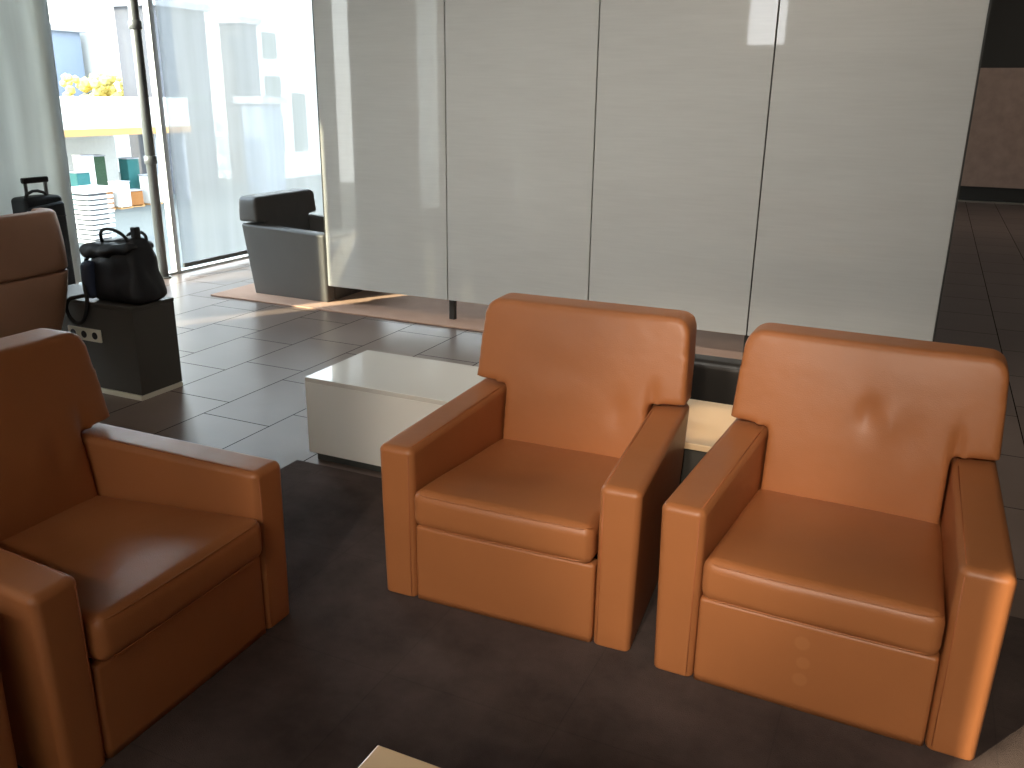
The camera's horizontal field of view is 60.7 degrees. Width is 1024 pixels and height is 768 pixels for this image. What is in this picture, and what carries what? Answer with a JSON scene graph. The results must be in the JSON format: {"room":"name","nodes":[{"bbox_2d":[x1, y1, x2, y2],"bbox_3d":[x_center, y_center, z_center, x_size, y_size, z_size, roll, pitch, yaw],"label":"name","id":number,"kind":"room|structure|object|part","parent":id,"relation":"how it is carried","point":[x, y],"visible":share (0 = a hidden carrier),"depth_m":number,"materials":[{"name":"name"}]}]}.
{"room":"airport terminal","nodes":[
{"label":"airport terminal","id":0,"kind":"room"},
{"bbox_2d":[98,201,1023,618],"bbox_3d":[2.456,-0.450,6.479,11.040,0.120,18.500,9,20,23],"label":"floor","id":1,"kind":"structure","parent":0,"point":[245,365],"depth_m":5.53,"materials":[{"name":"tile"}]},
{"bbox_2d":[0,208,67,337],"bbox_3d":[-2.555,-0.324,4.164,0.640,0.972,0.754,9,20,23],"label":"lounge chair","id":2,"kind":"object","parent":1,"relation":"on","point":[33,257],"visible":0.53,"depth_m":4.06,"materials":[{"name":"brown leather"}]},
{"bbox_2d":[11,176,75,284],"bbox_3d":[-3.336,-1.001,6.264,0.211,0.925,0.318,9,20,23],"label":"suitcase","id":3,"kind":"object","parent":1,"relation":"on","point":[26,203],"visible":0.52,"depth_m":6.18,"materials":[{"name":"grey fabric"}]},
{"bbox_3d":[-3.412,-1.364,6.141,0.012,0.130,0.024,9,20,23],"label":"telescopic rod","id":4,"kind":"part","parent":3,"relation":"part of","materials":[{"name":"grey paint"}]},
{"bbox_3d":[-3.324,-1.326,6.104,0.027,0.064,0.189,9,20,23],"label":"carry handle","id":5,"kind":"part","parent":3,"relation":"part of","materials":[{"name":"black plastic"}]},
{"bbox_3d":[-3.346,-1.408,6.277,0.012,0.130,0.024,9,20,23],"label":"telescopic rod","id":6,"kind":"part","parent":3,"relation":"part of","materials":[{"name":"grey paint"}]},
{"bbox_2d":[61,284,182,400],"bbox_3d":[-2.167,-0.234,4.678,0.734,0.488,0.288,9,20,23],"label":"side table","id":7,"kind":"object","parent":1,"relation":"on","point":[133,350],"visible":0.68,"depth_m":4.50,"materials":[{"name":"grey laminate"}]},
{"bbox_2d":[81,331,86,337],"bbox_3d":[-2.215,-0.258,4.528,0.037,0.037,0.004,9,20,23],"label":"socket","id":8,"kind":"object","parent":7,"relation":"attached to","point":[83,333],"depth_m":4.53,"materials":[{"name":"black plastic"}]},
{"bbox_3d":[-2.213,-0.259,4.532,0.235,0.068,0.010,9,20,23],"label":"socket plate","id":9,"kind":"part","parent":7,"relation":"part of","materials":[{"name":"beige plastic"}]},
{"bbox_2d":[65,226,166,324],"bbox_3d":[-2.029,-0.557,4.472,0.464,0.498,0.307,9,20,23],"label":"bag","id":10,"kind":"object","parent":7,"relation":"on","point":[125,269],"visible":1,"depth_m":4.40,"materials":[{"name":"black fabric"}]},
{"bbox_3d":[-2.001,-0.739,4.379,0.202,0.093,0.046,9,20,23],"label":"handle","id":11,"kind":"part","parent":10,"relation":"part of","materials":[{"name":"black leather"}]},
{"bbox_3d":[-1.914,-0.752,4.465,0.157,0.065,0.036,9,20,23],"label":"handle","id":12,"kind":"part","parent":10,"relation":"part of","materials":[{"name":"black leather"}]},
{"bbox_3d":[-2.162,-0.458,4.608,0.734,0.020,0.279,9,20,23],"label":"lid","id":13,"kind":"part","parent":7,"relation":"part of","materials":[{"name":"grey laminate"}]},
{"bbox_2d":[76,271,180,283],"bbox_3d":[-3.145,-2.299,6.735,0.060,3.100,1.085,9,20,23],"label":"window sill","id":14,"kind":"structure","parent":1,"relation":"on","point":[170,272],"depth_m":7.62,"materials":[{"name":"white"}]},
{"bbox_2d":[127,0,171,278],"bbox_3d":[-2.954,-2.380,6.989,0.118,3.100,0.118,9,20,23],"label":"pipe","id":15,"kind":"object","parent":1,"relation":"on","point":[134,22],"visible":0.89,"depth_m":7.08,"materials":[{"name":"grey metal"}]},
{"bbox_2d":[305,350,484,471],"bbox_3d":[-0.231,0.171,3.686,1.197,0.379,0.466,9,20,23],"label":"table","id":16,"kind":"object","parent":1,"relation":"on","point":[355,404],"visible":0.44,"depth_m":3.64,"materials":[{"name":"grey wood"}]},
{"bbox_2d":[211,283,744,359],"bbox_3d":[0.073,-0.591,6.607,4.601,0.012,1.615,9,20,23],"label":"rug","id":17,"kind":"object","parent":1,"relation":"on","point":[391,306],"visible":0.25,"depth_m":6.42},
{"bbox_2d":[239,188,362,301],"bbox_3d":[-1.577,-1.133,6.978,0.828,0.745,0.798,9,20,23],"label":"armchair","id":18,"kind":"object","parent":17,"relation":"on","point":[285,243],"visible":0.77,"depth_m":6.71,"materials":[{"name":"grey leather"}]},
{"bbox_3d":[-1.865,-1.310,7.056,0.193,0.465,0.773,9,20,23],"label":"backrest","id":19,"kind":"part","parent":18,"relation":"part of","materials":[{"name":"grey leather"}]},
{"bbox_3d":[-1.721,-0.944,6.723,0.791,0.542,0.113,9,20,24],"label":"armrest","id":20,"kind":"part","parent":18,"relation":"part of","materials":[{"name":"grey leather"}]},
{"bbox_3d":[-1.449,-1.131,7.302,0.791,0.542,0.113,8,20,21],"label":"armrest","id":21,"kind":"part","parent":18,"relation":"part of","materials":[{"name":"grey leather"}]},
{"bbox_3d":[-1.252,-0.850,6.917,0.056,0.254,0.574,9,20,23],"label":"panel","id":22,"kind":"part","parent":18,"relation":"part of","materials":[{"name":"leather"}]},
{"bbox_2d":[17,460,1023,767],"bbox_3d":[0.175,1.415,0.535,4.906,0.003,5.282,9,20,23],"label":"carpet","id":23,"kind":"object","parent":1,"relation":"on","point":[355,665],"visible":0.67,"depth_m":2.30,"materials":[{"name":"brown carpet"}]},
{"bbox_2d":[0,672,17,767],"bbox_3d":[-1.589,0.605,1.609,0.848,0.823,0.823,8,20,22],"label":"armchair","id":24,"kind":"object","parent":23,"relation":"on","point":[7,751],"visible":1,"depth_m":1.86,"materials":[{"name":"leather"}]},
{"bbox_2d":[0,328,288,767],"bbox_3d":[-1.192,0.366,2.350,0.848,0.823,0.823,8,20,22],"label":"armchair","id":25,"kind":"object","parent":23,"relation":"on","point":[157,561],"visible":1,"depth_m":2.36,"materials":[{"name":"leather"}]},
{"bbox_3d":[-1.305,0.606,2.096,0.745,0.523,0.124,10,20,25],"label":"armrest","id":26,"kind":"part","parent":25,"relation":"part of","materials":[{"name":"leather"}]},
{"bbox_3d":[-1.464,0.192,2.420,0.249,0.543,0.764,8,20,22],"label":"backrest","id":27,"kind":"part","parent":25,"relation":"part of","materials":[{"name":"leather"}]},
{"bbox_2d":[0,495,261,660],"bbox_3d":[-1.101,0.478,2.344,0.646,0.149,0.572,8,20,22],"label":"seat cushion","id":28,"kind":"object","parent":25,"relation":"on","point":[141,566],"depth_m":2.31,"materials":[{"name":"leather"}]},
{"bbox_3d":[-0.858,0.686,2.298,0.056,0.254,0.578,8,20,22],"label":"panel","id":29,"kind":"part","parent":25,"relation":"part of","materials":[{"name":"leather"}]},
{"bbox_3d":[-1.035,0.417,2.677,0.745,0.523,0.124,8,19,20],"label":"armrest","id":30,"kind":"part","parent":25,"relation":"part of","materials":[{"name":"leather"}]},
{"bbox_2d":[358,745,439,767],"bbox_3d":[-0.035,1.000,1.177,0.816,0.379,0.742,9,20,23],"label":"coffee table","id":31,"kind":"object","parent":23,"relation":"on","point":[380,757],"visible":1,"depth_m":1.56,"materials":[{"name":"grey"}]},
{"bbox_2d":[380,293,696,650],"bbox_3d":[0.126,0.212,2.866,0.823,0.823,0.848,8,20,22],"label":"armchair","id":32,"kind":"object","parent":23,"relation":"on","point":[500,502],"visible":1,"depth_m":2.73,"materials":[{"name":"leather"}]},
{"bbox_3d":[-0.192,0.317,3.015,0.124,0.523,0.745,9,20,25],"label":"armrest","id":33,"kind":"part","parent":32,"relation":"part of","materials":[{"name":"leather"}]},
{"bbox_3d":[-0.025,0.587,2.633,0.578,0.254,0.056,8,20,22],"label":"panel","id":34,"kind":"part","parent":32,"relation":"part of","materials":[{"name":"leather"}]},
{"bbox_2d":[414,439,619,562],"bbox_3d":[0.084,0.338,2.810,0.572,0.149,0.646,8,20,22],"label":"seat cushion","id":35,"kind":"object","parent":32,"relation":"on","point":[524,500],"depth_m":2.62,"materials":[{"name":"leather"}]},
{"bbox_3d":[0.247,-0.005,3.083,0.764,0.543,0.249,8,20,22],"label":"backrest","id":36,"kind":"part","parent":32,"relation":"part of","materials":[{"name":"leather"}]},
{"bbox_3d":[0.420,0.407,2.764,0.124,0.523,0.745,7,19,20],"label":"armrest","id":37,"kind":"part","parent":32,"relation":"part of","materials":[{"name":"leather"}]},
{"bbox_2d":[654,323,1016,760],"bbox_3d":[0.932,0.350,2.476,0.823,0.823,0.848,10,20,25],"label":"armchair","id":38,"kind":"object","parent":23,"relation":"on","point":[841,552],"visible":1,"depth_m":2.35,"materials":[{"name":"leather"}]},
{"bbox_3d":[0.620,0.450,2.642,0.124,0.523,0.745,11,21,28],"label":"armrest","id":39,"kind":"part","parent":38,"relation":"part of","materials":[{"name":"leather"}]},
{"bbox_3d":[0.764,0.722,2.252,0.578,0.254,0.056,10,20,25],"label":"panel","id":40,"kind":"part","parent":38,"relation":"part of","materials":[{"name":"leather"}]},
{"bbox_2d":[702,489,944,655],"bbox_3d":[0.886,0.475,2.422,0.572,0.149,0.646,10,20,25],"label":"seat cushion","id":41,"kind":"object","parent":38,"relation":"on","point":[859,570],"depth_m":2.25,"materials":[{"name":"leather"}]},
{"bbox_3d":[1.068,0.135,2.687,0.764,0.543,0.249,10,20,25],"label":"backrest","id":42,"kind":"part","parent":38,"relation":"part of","materials":[{"name":"leather"}]},
{"bbox_3d":[1.217,0.550,2.360,0.124,0.523,0.745,9,20,22],"label":"armrest","id":43,"kind":"part","parent":38,"relation":"part of","materials":[{"name":"leather"}]},
{"bbox_2d":[312,0,991,356],"bbox_3d":[0.515,-1.767,5.259,4.071,3.099,0.090,9,20,23],"label":"wall","id":44,"kind":"structure","parent":1,"relation":"on","point":[738,166],"depth_m":5.18,"materials":[{"name":"grey glass"}]},
{"bbox_3d":[-0.879,-2.048,5.817,1.001,2.928,0.030,9,20,23],"label":"glazed panel","id":45,"kind":"part","parent":44,"relation":"part of","materials":[{"name":"grey fabric"}]},
{"bbox_3d":[0.045,-1.903,5.411,1.021,2.928,0.030,9,20,23],"label":"glazed panel","id":46,"kind":"part","parent":44,"relation":"part of","materials":[{"name":"grey fabric"}]},
{"bbox_3d":[0.970,-1.758,5.004,1.006,2.928,0.030,9,20,23],"label":"glazed panel","id":47,"kind":"part","parent":44,"relation":"part of","materials":[{"name":"grey fabric"}]},
{"bbox_3d":[0.515,-1.840,5.233,4.059,2.925,0.025,9,20,23],"label":"frame","id":48,"kind":"part","parent":44,"relation":"part of","materials":[{"name":"grey"}]},
{"bbox_3d":[1.886,-1.614,4.602,0.999,2.928,0.030,9,20,23],"label":"glazed panel","id":49,"kind":"part","parent":44,"relation":"part of","materials":[{"name":"grey fabric"}]},
{"bbox_2d":[679,399,735,484],"bbox_3d":[0.724,0.323,3.267,0.900,0.382,0.466,9,20,23],"label":"side table","id":50,"kind":"object","parent":1,"relation":"on","point":[707,421],"visible":0.06,"depth_m":3.15,"materials":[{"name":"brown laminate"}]},
{"bbox_2d":[690,354,741,404],"bbox_3d":[0.991,0.027,4.147,1.100,0.399,0.486,9,20,23],"label":"upholstered bench","id":51,"kind":"object","parent":1,"relation":"on","point":[715,379],"visible":0.02,"depth_m":3.90,"materials":[{"name":"black leather"}]},
{"bbox_2d":[956,0,1023,202],"bbox_3d":[6.377,-4.550,13.929,11.040,3.100,0.150,9,20,23],"label":"wall","id":52,"kind":"structure","parent":0,"point":[1004,41],"depth_m":13.17,"materials":[{"name":"black"}]},
{"bbox_2d":[142,0,248,272],"bbox_3d":[-0.779,-3.858,11.557,0.060,3.100,10.180,9,20,23],"label":"window","id":53,"kind":"structure","parent":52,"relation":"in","point":[148,12],"depth_m":7.32,"materials":[{"name":"white metal"}]},
{"bbox_2d":[155,0,322,266],"bbox_3d":[-2.152,-2.932,8.615,0.060,3.050,3.330,9,20,23],"label":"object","id":54,"kind":"structure","parent":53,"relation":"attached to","point":[239,76],"depth_m":7.96,"materials":[{"name":"grey"}]},
{"bbox_2d":[958,200,1023,204],"bbox_3d":[7.957,-2.795,13.582,7.200,0.020,0.089,9,20,23],"label":"trim","id":55,"kind":"structure","parent":52,"relation":"attached to","point":[958,200],"depth_m":13.75,"materials":[{"name":"silver metal"}]},
{"bbox_2d":[959,68,1023,188],"bbox_3d":[7.976,-3.853,13.247,7.200,1.760,0.059,9,20,23],"label":"wall panel","id":56,"kind":"object","parent":52,"relation":"attached to","point":[994,157],"depth_m":13.46,"materials":[{"name":"stone"}]},
{"label":"outside","id":57,"kind":"structure","parent":0,"visible":0},
{"bbox_2d":[75,172,245,284],"bbox_3d":[-28.956,-11.111,51.206,83.560,0.200,150.000,9,20,23],"label":"ground","id":58,"kind":"structure","parent":57,"point":[141,217],"depth_m":39.73,"materials":[{"name":"white concrete"}]},
{"bbox_2d":[50,24,87,95],"bbox_3d":[-36.898,-20.874,64.239,12.600,10.000,4.200,9,20,23],"label":"building","id":59,"kind":"structure","parent":58,"relation":"on","point":[68,56],"depth_m":61.35,"materials":[{"name":"blue glass"}]},
{"bbox_2d":[69,171,90,209],"bbox_3d":[-21.140,-9.425,42.929,0.760,1.960,0.780,11,21,27],"label":"crate","id":60,"kind":"object","parent":58,"relation":"on","point":[77,178],"visible":0.44,"depth_m":42.49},
{"bbox_3d":[-21.128,-10.327,42.632,0.760,0.060,0.780,11,21,27],"label":"lid","id":61,"kind":"part","parent":60,"relation":"part of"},
{"bbox_2d":[71,154,96,184],"bbox_3d":[-21.534,-10.234,44.253,0.760,2.660,0.780,12,21,31],"label":"crate","id":62,"kind":"object","parent":58,"relation":"on","point":[82,162],"visible":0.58,"depth_m":43.79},
{"bbox_3d":[-21.519,-11.469,43.846,0.760,0.060,0.780,12,21,31],"label":"lid","id":63,"kind":"part","parent":62,"relation":"part of","materials":[{"name":"white plastic"}]},
{"bbox_2d":[47,0,130,171],"bbox_3d":[-23.602,-22.826,64.914,19.600,13.600,8.900,9,20,23],"label":"building","id":64,"kind":"structure","parent":58,"relation":"on","point":[99,44],"depth_m":62.66,"materials":[{"name":"white paint"}]},
{"bbox_2d":[60,71,123,96],"bbox_3d":[-25.518,-16.152,55.263,4.431,6.942,4.616,9,20,23],"label":"autumn tree","id":65,"kind":"object","parent":58,"relation":"on","point":[100,83],"visible":0.41,"depth_m":53.93,"materials":[{"name":"yellow plant"}]},
{"bbox_2d":[71,185,115,242],"bbox_3d":[-16.491,-6.660,34.410,1.200,2.150,1.320,9,20,23],"label":"tower","id":66,"kind":"structure","parent":58,"relation":"on","point":[92,213],"depth_m":34.06,"materials":[{"name":"white"}]},
{"bbox_2d":[93,154,107,185],"bbox_3d":[-21.571,-10.607,45.542,0.760,2.560,0.780,13,22,33],"label":"crate","id":67,"kind":"object","parent":58,"relation":"on","point":[99,160],"visible":0.34,"depth_m":45.22,"materials":[{"name":"green plastic"}]},
{"bbox_2d":[106,192,115,209],"bbox_3d":[-20.520,-9.214,43.911,0.760,0.960,0.780,8,19,20],"label":"crate","id":68,"kind":"object","parent":58,"relation":"on","point":[114,208],"visible":0.09,"depth_m":43.95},
{"bbox_2d":[60,96,168,202],"bbox_3d":[-22.022,-12.201,45.828,6.100,5.400,8.200,9,20,23],"label":"building","id":69,"kind":"structure","parent":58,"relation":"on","point":[90,123],"depth_m":43.82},
{"bbox_3d":[-18.894,-11.675,46.667,0.250,3.950,0.240,9,20,23],"label":"post","id":70,"kind":"part","parent":69,"relation":"part of","materials":[{"name":"white paint"}]},
{"bbox_2d":[107,180,132,208],"bbox_3d":[-20.004,-9.668,44.671,0.760,1.360,0.780,9,20,23],"label":"crate","id":71,"kind":"object","parent":58,"relation":"on","point":[121,194],"visible":0.92,"depth_m":44.42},
{"bbox_3d":[-19.997,-10.286,44.468,0.760,0.060,0.780,9,20,23],"label":"lid","id":72,"kind":"part","parent":71,"relation":"part of","materials":[{"name":"white"}]},
{"bbox_2d":[117,157,140,188],"bbox_3d":[-20.351,-10.872,46.714,0.760,2.360,0.780,10,20,26],"label":"crate","id":73,"kind":"object","parent":58,"relation":"on","point":[129,166],"visible":0.62,"depth_m":46.32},
{"bbox_3d":[-20.338,-11.964,46.354,0.760,0.060,0.780,10,20,27],"label":"lid","id":74,"kind":"part","parent":73,"relation":"part of","materials":[{"name":"white plastic"}]},
{"bbox_2d":[130,188,144,206],"bbox_3d":[-19.717,-9.696,45.565,0.760,0.860,0.780,13,22,33],"label":"crate","id":75,"kind":"object","parent":58,"relation":"on","point":[137,200],"visible":0.7,"depth_m":45.39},
{"bbox_2d":[104,0,174,193],"bbox_3d":[-20.340,-16.906,51.861,3.600,10.600,4.450,9,20,23],"label":"building","id":76,"kind":"structure","parent":58,"relation":"on","point":[120,7],"depth_m":49.73,"materials":[{"name":"white"}]},
{"bbox_2d":[138,174,162,204],"bbox_3d":[-19.157,-10.321,46.364,0.760,1.560,0.780,9,20,23],"label":"crate","id":77,"kind":"object","parent":58,"relation":"on","point":[143,178],"visible":0.36,"depth_m":46.06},
{"bbox_3d":[2.494,-3.522,5.467,11.040,0.150,18.500,9,20,23],"label":"ceiling","id":78,"kind":"structure","parent":0,"visible":0},
{"bbox_2d":[0,0,81,282],"bbox_3d":[-3.763,-1.899,5.321,0.060,2.990,2.331,9,20,23],"label":"curtain","id":79,"kind":"object","parent":78,"relation":"hanging from","point":[32,137],"visible":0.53,"depth_m":6.14,"materials":[{"name":"white fabric"}]}
]}

